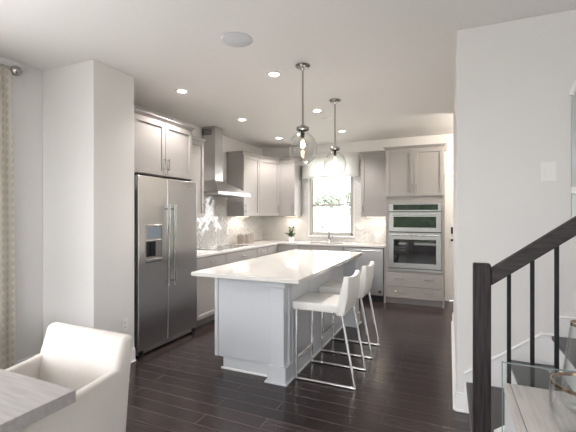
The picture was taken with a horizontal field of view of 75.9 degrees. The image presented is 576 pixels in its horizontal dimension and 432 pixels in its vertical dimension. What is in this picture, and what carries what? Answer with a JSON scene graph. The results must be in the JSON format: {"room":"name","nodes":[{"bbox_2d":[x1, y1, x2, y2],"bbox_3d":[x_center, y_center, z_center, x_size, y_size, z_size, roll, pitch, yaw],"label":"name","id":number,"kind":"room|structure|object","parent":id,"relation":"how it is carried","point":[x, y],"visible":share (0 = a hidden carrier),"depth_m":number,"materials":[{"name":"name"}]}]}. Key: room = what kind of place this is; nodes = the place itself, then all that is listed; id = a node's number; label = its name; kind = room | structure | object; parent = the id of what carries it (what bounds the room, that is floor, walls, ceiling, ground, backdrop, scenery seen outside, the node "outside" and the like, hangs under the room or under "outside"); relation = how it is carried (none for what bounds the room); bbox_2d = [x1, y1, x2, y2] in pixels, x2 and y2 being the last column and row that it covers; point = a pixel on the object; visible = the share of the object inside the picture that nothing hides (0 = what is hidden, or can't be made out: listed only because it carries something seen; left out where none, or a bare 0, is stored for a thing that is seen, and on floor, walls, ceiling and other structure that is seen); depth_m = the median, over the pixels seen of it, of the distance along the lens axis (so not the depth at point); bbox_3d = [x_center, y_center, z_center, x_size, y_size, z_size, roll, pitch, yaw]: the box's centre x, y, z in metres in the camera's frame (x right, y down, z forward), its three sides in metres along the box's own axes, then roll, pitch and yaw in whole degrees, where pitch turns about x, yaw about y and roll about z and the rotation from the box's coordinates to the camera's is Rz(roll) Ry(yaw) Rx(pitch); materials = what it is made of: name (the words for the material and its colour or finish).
{"room":"kitchen","nodes":[
{"label":"kitchen","id":0,"kind":"room"},
{"bbox_2d":[43,59,133,347],"bbox_3d":[-1.881,0.038,3.494,0.675,2.743,0.447,0,0,24],"label":"wall","id":1,"kind":"structure","parent":0,"point":[88,106],"depth_m":3.30,"materials":[{"name":"white paint"}]},
{"bbox_2d":[122,318,127,331],"bbox_3d":[-1.525,1.030,3.454,0.008,0.120,0.074,0,0,24],"label":"wall outlet","id":2,"kind":"object","parent":1,"relation":"attached to","point":[124,321],"visible":1,"depth_m":3.45,"materials":[{"name":"white plastic"}]},
{"bbox_2d":[131,347,135,363],"bbox_3d":[-1.562,1.343,3.349,0.026,0.135,0.457,0,0,24],"label":"baseboard","id":3,"kind":"structure","parent":1,"relation":"attached to","point":[133,356],"depth_m":3.53,"materials":[{"name":"white paint"}]},
{"bbox_2d":[0,57,261,360],"bbox_3d":[-2.388,0.038,3.302,0.100,2.743,9.340,0,0,24],"label":"wall","id":4,"kind":"structure","parent":0,"point":[27,88],"depth_m":3.33,"materials":[{"name":"white paint"}]},
{"bbox_2d":[1,64,21,75],"bbox_3d":[-2.776,-1.230,2.140,0.119,0.088,2.299,0,0,24],"label":"curtain rod","id":5,"kind":"object","parent":4,"relation":"attached to","point":[16,71],"visible":0.96,"depth_m":3.12,"materials":[{"name":"grey metal"}]},
{"bbox_2d":[0,63,15,369],"bbox_3d":[-2.450,0.075,2.846,0.026,2.640,0.655,0,0,24],"label":"curtain","id":6,"kind":"object","parent":5,"relation":"hanging from","point":[7,240],"visible":0.84,"depth_m":3.08,"materials":[{"name":"fabric"}]},
{"bbox_2d":[16,353,39,364],"bbox_3d":[-3.214,1.343,1.254,0.026,0.135,4.725,0,0,24],"label":"baseboard","id":7,"kind":"structure","parent":4,"relation":"attached to","point":[25,359],"depth_m":3.27,"materials":[{"name":"white paint"}]},
{"bbox_2d":[134,107,194,180],"bbox_3d":[-1.595,-0.742,4.188,0.624,0.639,0.959,0,0,24],"label":"upper cabinet","id":8,"kind":"object","parent":4,"relation":"attached to","point":[162,146],"visible":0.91,"depth_m":4.01,"materials":[{"name":"grey paint"}]},
{"bbox_2d":[192,136,205,217],"bbox_3d":[-1.404,-0.508,4.962,0.354,1.086,0.589,0,0,24],"label":"upper cabinet","id":9,"kind":"object","parent":4,"relation":"attached to","point":[197,143],"visible":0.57,"depth_m":5.06,"materials":[{"name":"grey paint"}]},
{"bbox_2d":[202,126,250,196],"bbox_3d":[-1.013,-0.810,5.659,0.495,1.042,0.920,0,0,24],"label":"range hood","id":10,"kind":"object","parent":4,"relation":"attached to","point":[214,186],"visible":0.94,"depth_m":5.56,"materials":[{"name":"silver metal"}]},
{"bbox_2d":[197,180,262,247],"bbox_3d":[-1.105,-0.048,6.092,0.014,1.085,2.940,0,0,24],"label":"backsplash","id":11,"kind":"structure","parent":4,"relation":"attached to","point":[211,229],"depth_m":6.08,"materials":[{"name":"white tile"}]},
{"bbox_2d":[226,151,259,215],"bbox_3d":[-0.764,-0.523,6.426,0.354,1.086,0.584,0,0,24],"label":"upper cabinet","id":12,"kind":"object","parent":4,"relation":"attached to","point":[242,166],"visible":0.98,"depth_m":6.24,"materials":[{"name":"grey paint"}]},
{"bbox_2d":[259,156,278,215],"bbox_3d":[-0.408,-0.523,6.979,0.545,1.086,0.738,0,0,24],"label":"upper cabinet","id":13,"kind":"object","parent":4,"relation":"attached to","point":[268,166],"visible":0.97,"depth_m":6.77,"materials":[{"name":"grey paint"}]},
{"bbox_2d":[0,0,575,148],"bbox_3d":[0.710,-1.383,1.949,6.860,0.100,9.340,0,0,24],"label":"ceiling","id":14,"kind":"structure","parent":0,"point":[390,64],"depth_m":3.03,"materials":[{"name":"white paint"}]},
{"bbox_2d":[174,89,189,93],"bbox_3d":[-1.139,-1.329,3.967,0.156,0.006,0.156,0,0,24],"label":"recessed light","id":15,"kind":"object","parent":14,"relation":"in","point":[181,91],"visible":1,"depth_m":3.96,"materials":[{"name":"white plastic"}]},
{"bbox_2d":[221,32,252,46],"bbox_3d":[-0.387,-1.329,2.803,0.238,0.008,0.238,0,0,24],"label":"ceiling speaker","id":16,"kind":"object","parent":14,"relation":"attached to","point":[234,39],"visible":1,"depth_m":2.79},
{"bbox_2d":[266,71,281,77],"bbox_3d":[-0.132,-1.329,3.489,0.156,0.006,0.156,0,0,24],"label":"recessed light","id":17,"kind":"object","parent":14,"relation":"in","point":[274,74],"visible":1,"depth_m":3.48,"materials":[{"name":"white"}]},
{"bbox_2d":[288,62,316,165],"bbox_3d":[0.131,-0.884,3.285,0.254,0.895,0.254,0,0,24],"label":"pendant light","id":18,"kind":"object","parent":14,"relation":"hanging from","point":[302,66],"visible":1,"depth_m":3.27,"materials":[{"name":"silver metal"}]},
{"bbox_2d":[301,129,304,137],"bbox_3d":[0.131,-0.732,3.285,0.032,0.083,0.032,0,0,24],"label":"socket","id":19,"kind":"object","parent":18,"relation":"attached to","point":[302,130],"depth_m":3.27,"materials":[{"name":"black metal"}]},
{"bbox_2d":[311,109,322,112],"bbox_3d":[0.370,-1.329,4.706,0.156,0.006,0.156,0,0,24],"label":"recessed light","id":20,"kind":"object","parent":14,"relation":"in","point":[312,110],"visible":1,"depth_m":4.70,"materials":[{"name":"white"}]},
{"bbox_2d":[324,98,345,176],"bbox_3d":[0.544,-0.884,4.273,0.254,0.895,0.254,0,0,24],"label":"pendant light","id":21,"kind":"object","parent":14,"relation":"hanging from","point":[334,148],"visible":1,"depth_m":4.26,"materials":[{"name":"silver metal"}]},
{"bbox_2d":[126,300,470,431],"bbox_3d":[0.710,1.440,1.949,6.860,0.060,9.340,0,0,24],"label":"floor","id":22,"kind":"structure","parent":0,"point":[180,384],"depth_m":3.02,"materials":[{"name":"brown wood"}]},
{"bbox_2d":[0,369,75,431],"bbox_3d":[-1.835,1.030,1.263,1.825,0.760,1.045,0,0,24],"label":"dining table","id":23,"kind":"object","parent":22,"relation":"on","point":[24,400],"visible":1,"depth_m":1.31,"materials":[{"name":"grey wood"}]},
{"bbox_2d":[5,322,132,431],"bbox_3d":[-1.119,0.997,1.693,0.563,0.827,0.527,0,0,24],"label":"armchair","id":24,"kind":"object","parent":22,"relation":"on","point":[96,363],"visible":0.77,"depth_m":1.77,"materials":[{"name":"beige fabric"}]},
{"bbox_2d":[134,175,196,357],"bbox_3d":[-1.547,0.507,4.151,0.722,1.805,0.919,0,0,24],"label":"refrigerator","id":25,"kind":"object","parent":22,"relation":"on","point":[165,210],"visible":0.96,"depth_m":3.92,"materials":[{"name":"grey metal"}]},
{"bbox_2d":[195,253,225,327],"bbox_3d":[-1.255,0.969,4.916,0.654,0.882,0.665,0,0,24],"label":"base cabinet","id":26,"kind":"object","parent":22,"relation":"on","point":[205,285],"visible":0.32,"depth_m":4.71,"materials":[{"name":"grey paint"}]},
{"bbox_2d":[197,240,385,257],"bbox_3d":[0.052,0.510,5.581,2.509,0.031,2.931,0,0,24],"label":"countertop","id":27,"kind":"structure","parent":26,"relation":"on","point":[258,243],"depth_m":6.19,"materials":[{"name":"white stone"}]},
{"bbox_2d":[197,244,253,250],"bbox_3d":[-0.958,0.491,5.635,0.482,0.008,0.910,0,0,24],"label":"cooktop","id":28,"kind":"object","parent":27,"relation":"in","point":[227,246],"visible":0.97,"depth_m":5.55,"materials":[{"name":"silver glass"}]},
{"bbox_2d":[237,233,243,242],"bbox_3d":[-0.831,0.408,6.452,0.104,0.172,0.104,0,0,1],"label":"canister","id":29,"kind":"object","parent":27,"relation":"on","point":[240,237],"visible":0.99,"depth_m":6.40,"materials":[{"name":"beige ceramic"}]},
{"bbox_2d":[244,233,248,242],"bbox_3d":[-0.722,0.403,6.454,0.076,0.184,0.076,0,0,1],"label":"canister","id":30,"kind":"object","parent":27,"relation":"on","point":[246,236],"visible":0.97,"depth_m":6.42,"materials":[{"name":"beige ceramic"}]},
{"bbox_2d":[250,232,253,242],"bbox_3d":[-0.634,0.396,6.454,0.068,0.197,0.068,0,0,1],"label":"canister","id":31,"kind":"object","parent":27,"relation":"on","point":[251,233],"visible":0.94,"depth_m":6.42,"materials":[{"name":"beige ceramic"}]},
{"bbox_2d":[285,226,295,241],"bbox_3d":[0.059,0.343,6.845,0.188,0.302,0.238,0,0,37],"label":"potted plant","id":32,"kind":"object","parent":27,"relation":"on","point":[290,239],"visible":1,"depth_m":6.80,"materials":[{"name":"green plant"}]},
{"bbox_2d":[322,222,332,241],"bbox_3d":[0.729,0.311,6.750,0.218,0.368,0.101,0,0,24],"label":"faucet","id":33,"kind":"object","parent":27,"relation":"on","point":[329,239],"visible":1,"depth_m":6.76,"materials":[{"name":"silver metal"}]},
{"bbox_2d":[225,248,256,263],"bbox_3d":[-0.942,0.969,5.633,0.654,0.882,0.894,0,0,24],"label":"base cabinet","id":34,"kind":"object","parent":22,"relation":"on","point":[237,256],"visible":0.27,"depth_m":5.45,"materials":[{"name":"grey paint"}]},
{"bbox_2d":[256,246,266,257],"bbox_3d":[-0.689,0.969,6.213,0.654,0.882,0.365,0,0,24],"label":"base cabinet","id":35,"kind":"object","parent":22,"relation":"on","point":[261,251],"visible":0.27,"depth_m":6.07,"materials":[{"name":"grey paint"}]},
{"bbox_2d":[266,244,286,254],"bbox_3d":[-0.352,0.969,6.813,0.781,0.882,0.998,0,0,24],"label":"base cabinet","id":36,"kind":"object","parent":22,"relation":"on","point":[272,249],"visible":0.15,"depth_m":6.59,"materials":[{"name":"grey paint"}]},
{"bbox_2d":[215,257,361,386],"bbox_3d":[0.106,0.969,4.094,0.984,0.883,2.075,0,0,24],"label":"kitchen island","id":37,"kind":"object","parent":22,"relation":"on","point":[255,320],"visible":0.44,"depth_m":3.31,"materials":[{"name":"grey paint"}]},
{"bbox_2d":[191,249,362,283],"bbox_3d":[0.078,0.509,4.043,1.005,0.033,2.288,0,0,24],"label":"island countertop","id":38,"kind":"structure","parent":37,"relation":"on","point":[294,266],"depth_m":3.53,"materials":[{"name":"white stone"}]},
{"bbox_2d":[287,245,298,250],"bbox_3d":[0.192,0.969,6.786,0.232,0.882,0.619,0,0,24],"label":"base cabinet","id":39,"kind":"object","parent":22,"relation":"on","point":[289,247],"visible":0.12,"depth_m":6.53,"materials":[{"name":"grey paint"}]},
{"bbox_2d":[299,245,343,250],"bbox_3d":[0.666,0.969,6.579,0.797,0.882,0.619,0,0,24],"label":"base cabinet","id":40,"kind":"object","parent":22,"relation":"on","point":[301,247],"visible":0.15,"depth_m":6.31,"materials":[{"name":"grey paint"}]},
{"bbox_2d":[293,270,365,389],"bbox_3d":[0.376,0.955,3.257,0.551,0.910,0.420,0,0,24],"label":"bar stool","id":41,"kind":"object","parent":22,"relation":"on","point":[340,304],"visible":1,"depth_m":3.14,"materials":[{"name":"white leather"}]},
{"bbox_2d":[319,261,379,358],"bbox_3d":[0.656,0.955,3.898,0.551,0.910,0.420,0,0,24],"label":"bar stool","id":42,"kind":"object","parent":22,"relation":"on","point":[367,272],"visible":0.91,"depth_m":3.78,"materials":[{"name":"white leather"}]},
{"bbox_2d":[344,247,383,301],"bbox_3d":[1.329,0.971,6.265,0.650,0.878,0.613,0,0,24],"label":"dishwasher","id":43,"kind":"object","parent":22,"relation":"on","point":[370,254],"visible":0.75,"depth_m":5.96,"materials":[{"name":"silver metal"}]},
{"bbox_2d":[384,248,385,302],"bbox_3d":[1.658,0.969,6.162,0.031,0.882,0.540,0,0,24],"label":"filler panel","id":44,"kind":"object","parent":22,"relation":"on","point":[384,248],"visible":0.42,"depth_m":5.91,"materials":[{"name":"grey paint"}]},
{"bbox_2d":[383,143,446,307],"bbox_3d":[2.058,0.167,5.963,0.926,2.486,0.625,0,0,24],"label":"tall cabinet","id":45,"kind":"object","parent":22,"relation":"on","point":[414,173],"visible":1,"depth_m":5.70,"materials":[{"name":"grey paint"}]},
{"bbox_2d":[389,203,441,272],"bbox_3d":[2.049,0.349,5.922,0.777,1.062,0.607,0,0,24],"label":"wall oven","id":46,"kind":"object","parent":45,"relation":"in","point":[415,229],"visible":1,"depth_m":5.69,"materials":[{"name":"silver metal"}]},
{"bbox_2d":[464,316,575,431],"bbox_3d":[1.894,0.549,1.782,1.856,1.722,1.073,0,0,24],"label":"staircase","id":47,"kind":"structure","parent":22,"relation":"on","point":[544,342],"depth_m":2.40,"materials":[{"name":"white wood"}]},
{"bbox_2d":[473,216,575,431],"bbox_3d":[1.665,0.179,1.314,1.801,2.461,0.070,0,0,24],"label":"stair railing","id":48,"kind":"object","parent":47,"relation":"on","point":[484,275],"visible":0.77,"depth_m":1.62,"materials":[{"name":"brown wood"}]},
{"bbox_2d":[502,361,575,431],"bbox_3d":[1.462,0.992,0.925,1.561,0.836,0.466,0,0,24],"label":"console table","id":49,"kind":"object","parent":22,"relation":"on","point":[527,409],"visible":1,"depth_m":1.25,"materials":[{"name":"grey wood"}]},
{"bbox_2d":[548,372,575,431],"bbox_3d":[0.858,0.569,1.065,0.175,0.161,0.175,0,0,24],"label":"glass vase","id":50,"kind":"object","parent":49,"relation":"on","point":[556,385],"visible":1,"depth_m":1.10,"materials":[{"name":"clear glass"}]},
{"bbox_2d":[561,320,575,410],"bbox_3d":[0.989,0.503,1.216,0.143,0.291,0.143,0,0,24],"label":"glass vase","id":51,"kind":"object","parent":49,"relation":"on","point":[572,322],"visible":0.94,"depth_m":1.25,"materials":[{"name":"clear glass"}]},
{"bbox_2d":[262,134,452,299],"bbox_3d":[2.601,0.038,6.153,6.760,2.743,0.120,0,0,24],"label":"wall","id":52,"kind":"structure","parent":0,"point":[370,145],"depth_m":6.64,"materials":[{"name":"white paint"}]},
{"bbox_2d":[279,157,302,215],"bbox_3d":[0.053,-0.523,6.974,0.354,1.086,0.392,0,0,24],"label":"upper cabinet","id":53,"kind":"object","parent":52,"relation":"attached to","point":[290,173],"visible":0.94,"depth_m":6.86,"materials":[{"name":"grey paint"}]},
{"bbox_2d":[262,160,385,242],"bbox_3d":[0.638,-0.247,6.936,2.515,1.485,0.014,0,0,24],"label":"backsplash","id":54,"kind":"structure","parent":52,"relation":"attached to","point":[367,229],"depth_m":7.02,"materials":[{"name":"white tile"}]},
{"bbox_2d":[303,152,358,178],"bbox_3d":[0.782,-0.910,6.823,1.074,0.440,0.072,0,0,24],"label":"window valance","id":55,"kind":"object","parent":52,"relation":"attached to","point":[315,169],"visible":0.97,"depth_m":6.78,"materials":[{"name":"white fabric"}]},
{"bbox_2d":[308,177,354,237],"bbox_3d":[0.812,-0.330,6.905,0.900,1.480,0.135,0,0,24],"label":"window","id":56,"kind":"structure","parent":52,"relation":"in","point":[312,233],"depth_m":6.90,"materials":[{"name":"grey wood"}]},
{"bbox_2d":[359,150,385,215],"bbox_3d":[1.492,-0.525,6.356,0.474,1.101,0.372,0,0,24],"label":"upper cabinet","id":57,"kind":"object","parent":52,"relation":"attached to","point":[373,163],"visible":0.88,"depth_m":6.23,"materials":[{"name":"grey paint"}]},
{"bbox_2d":[445,171,452,300],"bbox_3d":[3.045,0.345,5.894,0.998,2.130,0.040,0,0,24],"label":"trim","id":58,"kind":"structure","parent":52,"relation":"attached to","point":[447,173],"depth_m":6.06,"materials":[{"name":"white paint"}]},
{"bbox_2d":[449,176,452,299],"bbox_3d":[3.047,0.380,5.901,0.870,2.044,0.125,0,0,24],"label":"door","id":59,"kind":"structure","parent":52,"relation":"in","point":[450,177],"depth_m":6.07,"materials":[{"name":"white paint"}]},
{"bbox_2d":[453,62,455,361],"bbox_3d":[1.772,0.038,3.782,0.120,2.743,2.250,0,0,24],"label":"wall","id":60,"kind":"structure","parent":0,"point":[454,111],"depth_m":3.81,"materials":[{"name":"white paint"}]},
{"bbox_2d":[451,314,456,409],"bbox_3d":[1.679,1.343,3.751,0.026,0.135,2.380,0,0,24],"label":"baseboard","id":61,"kind":"structure","parent":60,"relation":"attached to","point":[454,387],"depth_m":3.30,"materials":[{"name":"white paint"}]},
{"bbox_2d":[456,9,575,392],"bbox_3d":[2.732,0.038,2.069,3.250,2.743,0.120,0,0,24],"label":"wall","id":62,"kind":"structure","parent":0,"point":[515,79],"depth_m":2.52,"materials":[{"name":"white paint"}]},
{"bbox_2d":[455,392,464,412],"bbox_3d":[1.232,1.343,2.645,0.060,0.135,0.026,0,0,24],"label":"baseboard","id":63,"kind":"structure","parent":62,"relation":"attached to","point":[459,397],"depth_m":2.64,"materials":[{"name":"white paint"}]},
{"bbox_2d":[541,162,555,181],"bbox_3d":[1.721,-0.286,2.439,0.085,0.128,0.010,0,0,24],"label":"light switch","id":64,"kind":"object","parent":62,"relation":"attached to","point":[548,169],"visible":1,"depth_m":2.44,"materials":[{"name":"white plastic"}]},
{"bbox_2d":[569,81,575,217],"bbox_3d":[2.127,-0.388,2.246,0.682,1.036,0.040,0,0,24],"label":"wall mirror","id":65,"kind":"object","parent":62,"relation":"attached to","point":[572,93],"visible":0.97,"depth_m":2.38,"materials":[{"name":"grey mirror"}]},
{"bbox_2d":[571,92,575,217],"bbox_3d":[2.131,-0.380,2.255,0.650,1.020,0.012,0,0,24],"label":"mirror glass","id":66,"kind":"object","parent":65,"relation":"attached to","point":[573,94],"depth_m":2.38,"materials":[{"name":"grey"}]},
{"label":"outside","id":67,"kind":"structure","parent":0,"visible":0},
{"bbox_3d":[7.525,1.590,22.221,28.000,0.240,33.250,0,0,24],"label":"ground","id":68,"kind":"structure","parent":67,"visible":0},
{"bbox_2d":[314,192,323,207],"bbox_3d":[1.485,-0.059,23.905,1.722,3.057,1.721,0,0,24],"label":"tree","id":69,"kind":"object","parent":68,"relation":"on","point":[317,200],"visible":0.24,"depth_m":23.63,"materials":[{"name":"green plant"}]},
{"bbox_2d":[314,208,349,231],"bbox_3d":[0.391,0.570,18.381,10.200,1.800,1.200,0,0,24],"label":"neighbor house","id":70,"kind":"structure","parent":68,"relation":"on","point":[336,217],"depth_m":17.07,"materials":[{"name":"white paint"}]},
{"bbox_2d":[319,190,344,207],"bbox_3d":[2.995,-0.140,25.724,1.949,3.219,1.788,0,0,24],"label":"tree","id":71,"kind":"object","parent":68,"relation":"on","point":[331,197],"visible":0.78,"depth_m":25.50,"materials":[{"name":"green plant"}]},
{"bbox_2d":[314,226,349,231],"bbox_3d":[1.169,0.935,13.665,7.200,1.070,0.080,0,0,24],"label":"fence","id":72,"kind":"object","parent":68,"relation":"on","point":[317,227],"visible":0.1,"depth_m":13.48,"materials":[{"name":"grey"}]},
{"bbox_2d":[342,189,349,206],"bbox_3d":[4.993,-0.313,27.501,1.930,3.566,1.984,0,0,-4],"label":"tree","id":73,"kind":"object","parent":68,"relation":"on","point":[346,195],"visible":0.2,"depth_m":27.38,"materials":[{"name":"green plant"}]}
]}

